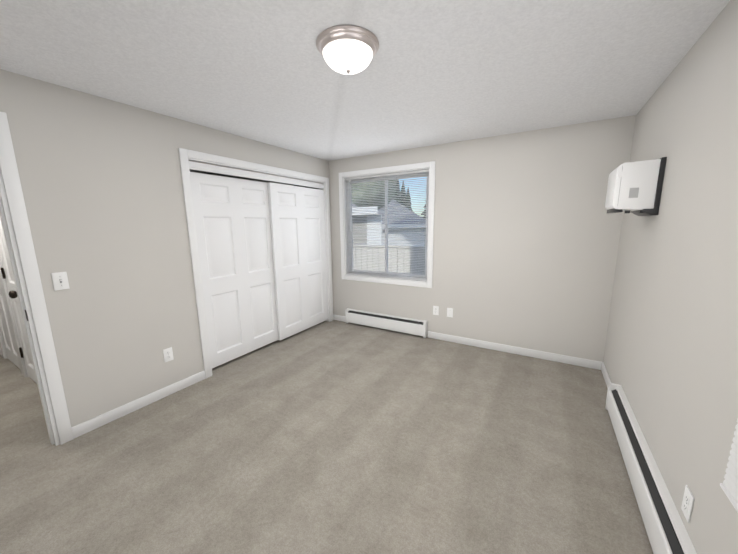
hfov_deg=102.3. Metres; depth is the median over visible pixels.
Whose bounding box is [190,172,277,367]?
closet door
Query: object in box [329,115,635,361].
wall
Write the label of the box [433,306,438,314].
electrical outlet
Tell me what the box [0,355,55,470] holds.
floor
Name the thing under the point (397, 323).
baseboard heater
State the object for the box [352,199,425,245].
house
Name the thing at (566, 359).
baseboard
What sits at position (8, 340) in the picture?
hall door
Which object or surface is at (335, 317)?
baseboard
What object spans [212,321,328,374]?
floor
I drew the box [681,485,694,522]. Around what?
electrical outlet
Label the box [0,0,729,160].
ceiling
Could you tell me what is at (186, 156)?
trim
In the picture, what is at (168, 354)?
electrical outlet
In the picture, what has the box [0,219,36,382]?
door
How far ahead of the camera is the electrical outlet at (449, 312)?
3.63 m
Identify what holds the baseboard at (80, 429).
attached to the wall at (101, 184)
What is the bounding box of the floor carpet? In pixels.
[0,320,652,553]
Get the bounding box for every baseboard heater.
[345,308,427,337]
[605,383,696,553]
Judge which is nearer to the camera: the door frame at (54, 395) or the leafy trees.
the door frame at (54, 395)
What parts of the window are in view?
far window sash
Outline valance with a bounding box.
[189,160,323,188]
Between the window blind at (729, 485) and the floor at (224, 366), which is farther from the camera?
the floor at (224, 366)
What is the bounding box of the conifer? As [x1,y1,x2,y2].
[393,181,425,228]
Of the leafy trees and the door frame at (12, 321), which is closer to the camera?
the door frame at (12, 321)
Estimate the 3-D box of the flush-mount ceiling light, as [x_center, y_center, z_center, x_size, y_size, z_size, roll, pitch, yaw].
[-0.106,-1.101,1.506,0.316,0.132,0.316,5,12,30]
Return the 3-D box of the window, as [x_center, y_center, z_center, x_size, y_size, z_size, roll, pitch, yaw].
[0.212,-0.663,3.959,1.379,1.499,0.132,5,12,30]
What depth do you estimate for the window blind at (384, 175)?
3.90 m
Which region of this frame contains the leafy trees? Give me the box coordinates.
[351,180,395,208]
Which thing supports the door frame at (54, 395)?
attached to the wall at (101, 184)
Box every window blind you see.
[345,169,428,280]
[720,418,737,512]
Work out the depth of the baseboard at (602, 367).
2.74 m
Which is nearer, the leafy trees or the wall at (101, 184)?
the wall at (101, 184)
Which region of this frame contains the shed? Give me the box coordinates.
[352,206,381,244]
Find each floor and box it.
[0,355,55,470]
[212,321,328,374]
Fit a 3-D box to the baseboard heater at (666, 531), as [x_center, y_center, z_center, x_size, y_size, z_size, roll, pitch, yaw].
[1.469,1.044,1.608,0.077,0.213,1.610,5,12,30]
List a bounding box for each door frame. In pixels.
[0,112,73,445]
[0,255,28,376]
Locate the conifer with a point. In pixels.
(405, 198)
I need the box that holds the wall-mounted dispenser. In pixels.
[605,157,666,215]
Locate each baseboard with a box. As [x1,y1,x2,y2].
[71,371,205,437]
[333,315,345,321]
[428,331,600,369]
[600,362,610,387]
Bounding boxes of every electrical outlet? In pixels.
[163,347,173,361]
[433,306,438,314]
[447,308,452,317]
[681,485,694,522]
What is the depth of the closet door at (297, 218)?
3.85 m
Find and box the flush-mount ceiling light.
[316,25,378,74]
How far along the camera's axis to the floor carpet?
1.81 m
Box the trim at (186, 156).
[178,148,332,377]
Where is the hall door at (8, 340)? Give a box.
[0,284,19,368]
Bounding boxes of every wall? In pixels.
[0,69,333,441]
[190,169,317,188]
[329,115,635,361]
[603,0,737,553]
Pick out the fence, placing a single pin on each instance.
(401, 259)
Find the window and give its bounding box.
[339,161,434,287]
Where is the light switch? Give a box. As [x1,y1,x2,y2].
[51,272,69,290]
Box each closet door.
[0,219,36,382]
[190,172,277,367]
[268,182,327,339]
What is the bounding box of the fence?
[353,244,424,274]
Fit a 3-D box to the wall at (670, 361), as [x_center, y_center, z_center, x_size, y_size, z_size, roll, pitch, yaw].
[1.238,0.110,0.873,0.120,2.330,4.560,5,12,30]
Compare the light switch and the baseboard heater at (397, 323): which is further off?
the baseboard heater at (397, 323)
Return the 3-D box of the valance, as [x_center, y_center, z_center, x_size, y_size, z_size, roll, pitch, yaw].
[-1.143,-1.132,3.401,0.093,0.076,1.854,5,12,30]
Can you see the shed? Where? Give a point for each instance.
(367, 225)

